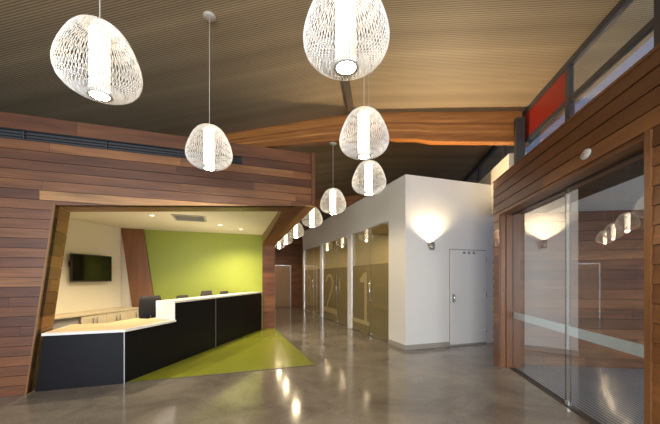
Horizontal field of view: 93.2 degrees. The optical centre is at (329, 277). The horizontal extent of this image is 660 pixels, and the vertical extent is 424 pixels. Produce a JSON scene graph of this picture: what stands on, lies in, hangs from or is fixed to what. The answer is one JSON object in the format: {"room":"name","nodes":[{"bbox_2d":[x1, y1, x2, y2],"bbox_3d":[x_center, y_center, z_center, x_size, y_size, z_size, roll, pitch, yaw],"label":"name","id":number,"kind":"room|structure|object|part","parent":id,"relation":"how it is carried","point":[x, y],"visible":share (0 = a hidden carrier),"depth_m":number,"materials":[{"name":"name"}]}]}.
{"room":"reception lobby","nodes":[
{"label":"reception lobby","id":0,"kind":"room"},
{"bbox_2d":[55,218,131,313],"bbox_3d":[-5.661,0.115,6.052,0.682,2.770,4.733,0,0,15],"label":"wall","id":1,"kind":"structure","parent":0,"point":[83,237],"depth_m":7.17,"materials":[{"name":"paint"}]},
{"bbox_2d":[68,253,111,281],"bbox_3d":[-5.391,-0.220,7.028,0.131,0.600,1.020,0,0,8],"label":"television","id":2,"kind":"object","parent":1,"relation":"attached to","point":[83,267],"visible":1,"depth_m":6.93,"materials":[{"name":"black plastic"}]},
{"bbox_2d":[121,228,153,306],"bbox_3d":[-4.923,0.115,8.117,0.865,2.770,0.085,0,0,-19],"label":"panel","id":3,"kind":"object","parent":1,"relation":"attached to","point":[134,242],"visible":0.64,"depth_m":8.05,"materials":[{"name":"brown wood"}]},
{"bbox_2d":[0,112,314,396],"bbox_3d":[-6.462,-0.300,8.900,9.375,3.601,10.962,0,0,-19],"label":"wall","id":4,"kind":"structure","parent":0,"point":[37,179],"depth_m":4.23,"materials":[{"name":"brown wood"}]},
{"bbox_3d":[-3.764,0.265,4.059,0.318,2.472,0.035,0,0,-19],"label":"jamb edge trim","id":5,"kind":"part","parent":4,"relation":"part of","materials":[{"name":"brown wood"}]},
{"bbox_2d":[0,127,241,164],"bbox_3d":[-5.248,-1.835,3.576,8.165,0.124,0.060,0,0,-19],"label":"air vent","id":6,"kind":"object","parent":4,"relation":"in","point":[9,133],"visible":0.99,"depth_m":4.29,"materials":[{"name":"metal"}]},
{"bbox_3d":[-0.284,-1.655,5.253,0.066,0.889,0.042,0,0,-19],"label":"corner trim","id":7,"kind":"part","parent":4,"relation":"part of","materials":[{"name":"brown wood"}]},
{"bbox_2d":[60,207,277,234],"bbox_3d":[-4.363,-1.300,6.261,7.025,0.060,4.320,0,0,-19],"label":"ceiling","id":8,"kind":"structure","parent":0,"point":[251,222],"depth_m":7.01,"materials":[{"name":"beige paint"}]},
{"bbox_2d":[171,214,206,221],"bbox_3d":[-2.959,-1.263,6.596,0.640,0.023,0.640,0,0,-19],"label":"ceiling vent","id":9,"kind":"object","parent":8,"relation":"in","point":[177,217],"visible":1,"depth_m":6.57,"materials":[{"name":"grey metal"}]},
{"bbox_2d":[144,230,261,328],"bbox_3d":[-4.153,0.115,8.543,4.510,2.770,0.140,0,0,-19],"label":"wall","id":10,"kind":"structure","parent":0,"point":[180,262],"depth_m":8.68,"materials":[{"name":"paint"}]},
{"bbox_2d":[0,306,597,423],"bbox_3d":[-0.747,1.558,5.242,18.000,0.125,22.400,0,0,-19],"label":"floor","id":11,"kind":"structure","parent":0,"point":[356,377],"depth_m":4.16,"materials":[{"name":"concrete"}]},
{"bbox_2d":[53,317,77,329],"bbox_3d":[-5.333,1.134,5.758,0.560,0.732,0.960,0,0,8],"label":"base cabinet","id":12,"kind":"object","parent":11,"relation":"on","point":[58,323],"visible":0.08,"depth_m":5.91,"materials":[{"name":"grey laminate"}]},
{"bbox_2d":[54,307,138,323],"bbox_3d":[-5.184,1.115,6.557,0.634,0.770,2.605,0,0,8],"label":"sideboard","id":13,"kind":"object","parent":11,"relation":"on","point":[107,315],"visible":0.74,"depth_m":6.80,"materials":[{"name":"brown wood"}]},
{"bbox_3d":[-4.935,1.090,6.356,0.018,0.640,0.291,0,0,8],"label":"door","id":14,"kind":"part","parent":13,"relation":"part of","materials":[{"name":"brown wood"}]},
{"bbox_3d":[-4.894,1.090,6.648,0.018,0.640,0.291,0,0,8],"label":"door","id":15,"kind":"part","parent":13,"relation":"part of","materials":[{"name":"brown wood"}]},
{"bbox_3d":[-4.853,1.090,6.940,0.018,0.640,0.291,0,0,8],"label":"door","id":16,"kind":"part","parent":13,"relation":"part of","materials":[{"name":"brown wood"}]},
{"bbox_3d":[-4.812,1.090,7.232,0.018,0.640,0.291,0,0,8],"label":"door","id":17,"kind":"part","parent":13,"relation":"part of","materials":[{"name":"brown wood"}]},
{"bbox_3d":[-4.771,1.090,7.524,0.018,0.640,0.291,0,0,8],"label":"door","id":18,"kind":"part","parent":13,"relation":"part of","materials":[{"name":"brown wood"}]},
{"bbox_2d":[35,292,261,391],"bbox_3d":[-3.095,0.951,6.649,1.249,1.098,5.288,0,0,11],"label":"reception desk","id":19,"kind":"object","parent":11,"relation":"on","point":[118,352],"depth_m":4.87,"materials":[{"name":"black laminate"}]},
{"bbox_3d":[-3.413,1.133,4.287,1.005,0.735,0.030,0,0,-19],"label":"panel","id":20,"kind":"part","parent":19,"relation":"part of","materials":[{"name":"grey laminate"}]},
{"bbox_3d":[-2.842,1.133,4.959,0.030,0.735,1.044,0,0,11],"label":"panel","id":21,"kind":"part","parent":19,"relation":"part of","materials":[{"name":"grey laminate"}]},
{"bbox_3d":[-2.897,0.602,5.496,0.374,0.327,0.012,0,0,11],"label":"step panel","id":22,"kind":"part","parent":19,"relation":"part of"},
{"bbox_3d":[-2.615,0.970,6.110,0.030,1.060,1.302,0,0,11],"label":"panel","id":23,"kind":"part","parent":19,"relation":"part of","materials":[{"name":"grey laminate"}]},
{"bbox_3d":[-2.252,0.970,7.947,0.030,1.060,2.412,0,0,11],"label":"panel","id":24,"kind":"part","parent":19,"relation":"part of","materials":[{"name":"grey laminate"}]},
{"bbox_2d":[139,295,160,318],"bbox_3d":[-3.641,0.922,6.340,0.637,1.154,0.592,0,0,40],"label":"chair","id":25,"kind":"object","parent":11,"relation":"on","point":[147,304],"visible":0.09,"depth_m":6.06,"materials":[{"name":"black fabric"}]},
{"bbox_2d":[176,295,188,298],"bbox_3d":[-2.972,0.937,6.729,0.662,1.124,0.596,0,0,11],"label":"chair","id":26,"kind":"object","parent":11,"relation":"on","point":[178,296],"visible":0.04,"depth_m":6.81,"materials":[{"name":"black fabric"}]},
{"bbox_2d":[200,291,211,295],"bbox_3d":[-2.761,0.904,7.470,0.662,1.189,0.596,0,0,17],"label":"chair","id":27,"kind":"object","parent":11,"relation":"on","point":[203,293],"visible":0.03,"depth_m":7.57,"materials":[{"name":"black fabric"}]},
{"bbox_2d":[125,328,314,382],"bbox_3d":[-2.270,1.497,6.876,2.845,0.006,4.180,0,0,-19],"label":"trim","id":28,"kind":"structure","parent":11,"relation":"on","point":[275,328],"depth_m":4.94,"materials":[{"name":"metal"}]},
{"bbox_2d":[262,245,274,328],"bbox_3d":[-2.903,-0.263,12.400,0.365,3.525,6.660,0,0,-19],"label":"trim column","id":29,"kind":"structure","parent":11,"relation":"on","point":[268,251],"depth_m":9.25,"materials":[{"name":"brown wood"}]},
{"bbox_2d":[510,368,598,423],"bbox_3d":[2.808,1.496,3.776,0.070,0.008,2.870,0,0,9],"label":"track","id":30,"kind":"object","parent":11,"relation":"on","point":[545,390],"visible":0.89,"depth_m":3.86,"materials":[{"name":"metal"}]},
{"bbox_2d":[512,150,643,405],"bbox_3d":[2.814,0.211,3.776,0.054,2.552,2.864,0,0,9],"label":"door","id":31,"kind":"structure","parent":30,"relation":"on","point":[633,348],"depth_m":3.64,"materials":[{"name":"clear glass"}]},
{"bbox_3d":[2.925,-1.055,4.413,0.022,0.020,1.564,0,0,9],"label":"rail","id":32,"kind":"part","parent":31,"relation":"part of","materials":[{"name":"brown wood"}]},
{"bbox_3d":[2.684,-1.055,3.025,0.022,0.020,1.334,0,0,9],"label":"rail","id":33,"kind":"part","parent":31,"relation":"part of","materials":[{"name":"brown wood"}]},
{"bbox_2d":[515,364,643,423],"bbox_3d":[4.605,1.494,2.701,3.780,0.011,4.890,0,0,9],"label":"entrance mat","id":34,"kind":"object","parent":11,"relation":"on","point":[605,395],"visible":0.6,"depth_m":4.20,"materials":[{"name":"grey carpet"}]},
{"bbox_2d":[275,219,325,306],"bbox_3d":[-4.503,-0.850,15.535,17.400,4.700,0.290,0,0,-19],"label":"wall","id":35,"kind":"structure","parent":0,"point":[291,254],"depth_m":16.31,"materials":[{"name":"brown wood"}]},
{"bbox_2d":[275,265,290,306],"bbox_3d":[-2.437,0.420,16.046,0.880,2.160,0.070,0,0,-19],"label":"door","id":36,"kind":"structure","parent":35,"relation":"in","point":[282,272],"depth_m":16.03,"materials":[{"name":"brown wood"}]},
{"bbox_2d":[0,0,619,218],"bbox_3d":[-3.882,-2.894,8.108,15.800,1.252,26.000,0,0,9],"label":"ceiling","id":37,"kind":"structure","parent":0,"point":[441,55],"depth_m":4.70,"materials":[{"name":"brown wood"}]},
{"bbox_2d":[50,0,142,104],"bbox_3d":[-1.718,-2.309,2.330,0.556,1.904,0.554,0,0,-19],"label":"pendant light","id":38,"kind":"object","parent":37,"relation":"hanging from","point":[100,35],"visible":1,"depth_m":2.28,"materials":[{"name":"white metal"}]},
{"bbox_2d":[89,24,110,93],"bbox_3d":[-1.718,-1.633,2.330,0.130,0.455,0.132,0,0,-19],"label":"diffuser","id":39,"kind":"object","parent":38,"relation":"attached to","point":[104,42],"depth_m":2.28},
{"bbox_3d":[-1.718,-2.581,2.330,0.008,1.361,0.008,0,0,-41],"label":"cord","id":40,"kind":"part","parent":38,"relation":"part of","materials":[{"name":"beige plastic"}]},
{"bbox_2d":[185,11,232,170],"bbox_3d":[-1.499,-2.308,3.880,0.556,1.902,0.554,0,0,-40],"label":"pendant light","id":41,"kind":"object","parent":37,"relation":"hanging from","point":[209,142],"visible":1,"depth_m":3.83,"materials":[{"name":"white metal"}]},
{"bbox_3d":[-1.499,-1.627,3.880,0.556,0.529,0.555,0,0,-40],"label":"lamp shade","id":42,"kind":"part","parent":41,"relation":"part of","materials":[{"name":"white metal"}]},
{"bbox_2d":[204,127,214,165],"bbox_3d":[-1.499,-1.633,3.880,0.130,0.455,0.132,0,0,-40],"label":"diffuser","id":43,"kind":"object","parent":41,"relation":"attached to","point":[209,135],"depth_m":3.83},
{"bbox_3d":[-1.499,-2.580,3.880,0.008,1.359,0.008,0,0,27],"label":"cord","id":44,"kind":"part","parent":41,"relation":"part of","materials":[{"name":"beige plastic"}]},
{"bbox_2d":[275,238,284,248],"bbox_3d":[-2.336,-2.198,14.372,0.555,1.682,0.555,0,0,1],"label":"pendant light","id":45,"kind":"object","parent":37,"relation":"hanging from","point":[278,243],"visible":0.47,"depth_m":14.31,"materials":[{"name":"white metal"}]},
{"bbox_2d":[279,232,292,243],"bbox_3d":[-1.781,-2.236,12.575,0.555,1.757,0.555,0,0,22],"label":"pendant light","id":46,"kind":"object","parent":37,"relation":"hanging from","point":[285,237],"visible":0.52,"depth_m":12.49,"materials":[{"name":"white metal"}]},
{"bbox_2d":[288,222,303,237],"bbox_3d":[-1.144,-2.279,10.479,0.556,1.843,0.554,0,0,13],"label":"pendant light","id":47,"kind":"object","parent":37,"relation":"hanging from","point":[295,229],"visible":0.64,"depth_m":10.42,"materials":[{"name":"white metal"}]},
{"bbox_2d":[302,207,322,226],"bbox_3d":[-0.474,-2.324,8.287,0.555,1.934,0.555,0,0,-26],"label":"pendant light","id":48,"kind":"object","parent":37,"relation":"hanging from","point":[312,214],"visible":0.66,"depth_m":8.23,"materials":[{"name":"white metal"}]},
{"bbox_2d":[310,209,314,224],"bbox_3d":[-0.474,-1.633,8.287,0.130,0.455,0.132,0,0,34],"label":"diffuser","id":49,"kind":"object","parent":48,"relation":"attached to","point":[313,214],"depth_m":8.24,"materials":[{"name":"white plastic"}]},
{"bbox_2d":[315,195,367,210],"bbox_3d":[0.224,-2.988,12.849,8.476,0.775,0.180,0,0,9],"label":"roof beam","id":50,"kind":"structure","parent":37,"relation":"attached to","point":[352,199],"depth_m":12.69,"materials":[{"name":"brown wood"}]},
{"bbox_2d":[303,0,389,80],"bbox_3d":[0.104,-2.367,2.020,0.554,2.020,0.556,0,0,29],"label":"pendant light","id":51,"kind":"object","parent":37,"relation":"hanging from","point":[345,28],"visible":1,"depth_m":1.97,"materials":[{"name":"white metal"}]},
{"bbox_2d":[336,0,355,59],"bbox_3d":[0.104,-1.633,2.020,0.132,0.455,0.130,0,0,29],"label":"diffuser","id":52,"kind":"object","parent":51,"relation":"attached to","point":[341,20],"depth_m":1.97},
{"bbox_2d":[201,111,521,148],"bbox_3d":[-1.219,-2.934,6.753,9.876,0.881,0.170,0,0,9],"label":"roof beam","id":53,"kind":"structure","parent":37,"relation":"attached to","point":[479,127],"depth_m":6.25,"materials":[{"name":"brown wood"}]},
{"bbox_2d":[320,142,345,214],"bbox_3d":[0.065,-2.105,6.601,0.555,1.496,0.556,0,0,-35],"label":"pendant light","id":54,"kind":"object","parent":53,"relation":"hanging from","point":[333,197],"visible":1,"depth_m":6.54,"materials":[{"name":"white metal"}]},
{"bbox_3d":[0.065,-1.627,6.601,0.555,0.529,0.556,0,0,-35],"label":"lamp shade","id":55,"kind":"part","parent":54,"relation":"part of","materials":[{"name":"white metal"}]},
{"bbox_2d":[330,190,335,210],"bbox_3d":[0.065,-1.633,6.601,0.132,0.455,0.130,0,0,-35],"label":"diffuser","id":56,"kind":"object","parent":54,"relation":"attached to","point":[332,191],"depth_m":6.54,"materials":[{"name":"white plastic"}]},
{"bbox_2d":[514,117,524,163],"bbox_3d":[3.565,-2.355,5.871,0.150,1.290,0.100,0,0,9],"label":"steel post","id":57,"kind":"object","parent":53,"relation":"attached to","point":[519,122],"visible":0.64,"depth_m":5.83,"materials":[{"name":"grey metal"}]},
{"bbox_2d":[339,106,388,159],"bbox_3d":[0.381,-2.365,3.500,0.554,2.016,0.556,0,0,7],"label":"pendant light","id":58,"kind":"object","parent":37,"relation":"hanging from","point":[363,114],"visible":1,"depth_m":3.44,"materials":[{"name":"white metal"}]},
{"bbox_2d":[358,110,369,153],"bbox_3d":[0.381,-1.633,3.500,0.132,0.455,0.130,0,0,7],"label":"diffuser","id":59,"kind":"object","parent":58,"relation":"attached to","point":[367,114],"depth_m":3.45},
{"bbox_2d":[352,67,385,194],"bbox_3d":[0.630,-2.365,5.050,0.554,2.015,0.556,0,0,-14],"label":"pendant light","id":60,"kind":"object","parent":37,"relation":"hanging from","point":[368,168],"visible":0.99,"depth_m":4.98,"materials":[{"name":"white metal"}]},
{"bbox_3d":[0.631,-1.627,5.050,0.555,0.529,0.556,0,0,-14],"label":"lamp shade","id":61,"kind":"part","parent":60,"relation":"part of","materials":[{"name":"white metal"}]},
{"bbox_2d":[365,162,372,191],"bbox_3d":[0.630,-1.633,5.050,0.132,0.455,0.130,0,0,-14],"label":"diffuser","id":62,"kind":"object","parent":60,"relation":"attached to","point":[367,163],"depth_m":5.00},
{"bbox_2d":[307,233,388,269],"bbox_3d":[1.965,0.075,11.279,3.540,2.850,8.550,0,0,-19],"label":"wall","id":63,"kind":"structure","parent":0,"point":[370,249],"depth_m":9.70,"materials":[{"name":"paint"}]},
{"bbox_2d":[312,224,388,249],"bbox_3d":[1.955,-1.395,11.276,3.560,0.070,8.530,0,0,-19],"label":"ceiling","id":64,"kind":"structure","parent":0,"point":[383,229],"depth_m":9.33,"materials":[{"name":"paint"}]},
{"bbox_2d":[303,174,494,344],"bbox_3d":[2.598,-0.330,11.497,5.200,3.660,8.790,0,0,-19],"label":"wall","id":65,"kind":"structure","parent":0,"point":[419,211],"depth_m":6.84,"materials":[{"name":"paint"}]},
{"bbox_2d":[304,245,319,315],"bbox_3d":[-0.771,0.096,13.404,0.150,2.808,2.550,0,0,-19],"label":"glass","id":66,"kind":"object","parent":65,"relation":"attached to","point":[311,277],"visible":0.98,"depth_m":13.37,"materials":[{"name":"glass"}]},
{"bbox_2d":[322,236,346,326],"bbox_3d":[0.147,0.096,10.738,0.150,2.808,2.570,0,0,-19],"label":"glass door","id":67,"kind":"structure","parent":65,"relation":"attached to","point":[334,280],"depth_m":10.74,"materials":[{"name":"glass"}]},
{"bbox_2d":[352,221,388,342],"bbox_3d":[1.016,0.096,8.213,0.150,2.808,2.210,0,0,-19],"label":"glass door","id":68,"kind":"structure","parent":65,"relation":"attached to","point":[370,283],"depth_m":8.07,"materials":[{"name":"glass"}]},
{"bbox_2d":[388,339,448,349],"bbox_3d":[1.973,1.450,6.996,1.114,0.100,0.714,0,0,-19],"label":"baseboard","id":69,"kind":"structure","parent":65,"relation":"attached to","point":[441,344],"depth_m":6.68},
{"bbox_2d":[428,242,434,249],"bbox_3d":[2.153,-0.686,6.617,0.116,0.172,0.148,0,0,-19],"label":"uplight","id":70,"kind":"object","parent":65,"relation":"attached to","point":[431,245],"visible":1,"depth_m":6.56,"materials":[{"name":"grey metal"}]},
{"bbox_2d":[449,249,486,345],"bbox_3d":[3.124,0.430,6.990,1.040,2.140,0.076,0,0,-19],"label":"door","id":71,"kind":"structure","parent":65,"relation":"in","point":[467,272],"depth_m":6.99,"materials":[{"name":"white paint"}]},
{"bbox_2d":[478,153,513,215],"bbox_3d":[4.271,-1.975,10.300,0.120,1.050,8.190,0,0,9],"label":"wall","id":72,"kind":"structure","parent":0,"point":[507,162],"depth_m":6.92,"materials":[{"name":"beige paint"}]},
{"bbox_2d":[493,43,659,423],"bbox_3d":[2.562,-0.103,0.794,0.800,3.206,9.500,0,0,9],"label":"wall","id":73,"kind":"structure","parent":0,"point":[622,121],"depth_m":3.11,"materials":[{"name":"brown wood"}]},
{"bbox_2d":[463,0,659,182],"bbox_3d":[3.597,-2.436,5.188,0.080,1.456,18.500,0,0,9],"label":"window","id":74,"kind":"structure","parent":73,"relation":"in","point":[497,153],"depth_m":4.42,"materials":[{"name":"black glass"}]},
{"bbox_3d":[4.273,-2.827,9.586,0.012,0.494,1.900,0,0,9],"label":"pane","id":75,"kind":"part","parent":74,"relation":"part of","materials":[{"name":"clear glass"}]},
{"bbox_3d":[3.992,-2.827,7.758,0.012,0.494,1.600,0,0,9],"label":"pane","id":76,"kind":"part","parent":74,"relation":"part of","materials":[{"name":"clear glass"}]},
{"bbox_3d":[3.799,-2.827,6.503,0.012,0.494,0.740,0,0,9],"label":"pane","id":77,"kind":"part","parent":74,"relation":"part of","materials":[{"name":"clear glass"}]},
{"bbox_2d":[525,72,564,137],"bbox_3d":[3.606,-2.847,5.252,0.042,0.454,1.310,0,0,9],"label":"panel","id":78,"kind":"object","parent":74,"relation":"attached to","point":[554,96],"visible":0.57,"depth_m":5.14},
{"bbox_2d":[580,149,590,159],"bbox_3d":[2.547,-1.220,3.073,0.062,0.095,0.150,0,0,9],"label":"sensor","id":79,"kind":"object","parent":73,"relation":"attached to","point":[585,154],"visible":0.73,"depth_m":3.07,"materials":[{"name":"white plastic"}]},
{"bbox_3d":[2.546,0.193,2.337,0.300,2.615,0.055,0,0,9],"label":"jamb trim","id":80,"kind":"part","parent":73,"relation":"part of","materials":[{"name":"brown wood"}]},
{"bbox_2d":[520,210,643,368],"bbox_3d":[5.137,0.050,5.174,3.900,2.900,0.140,0,0,9],"label":"wall","id":81,"kind":"structure","parent":0,"point":[607,247],"depth_m":5.24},
{"bbox_2d":[525,0,653,147],"bbox_3d":[4.272,-3.209,6.855,0.700,0.130,26.000,0,0,9],"label":"ceiling","id":82,"kind":"structure","parent":0,"point":[639,13],"depth_m":4.19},
{"bbox_2d":[549,175,643,211],"bbox_3d":[4.971,-1.160,2.549,3.410,0.080,5.100,0,0,9],"label":"ceiling","id":83,"kind":"structure","parent":0,"point":[628,195],"depth_m":4.51,"materials":[{"name":"white paint"}]}
]}

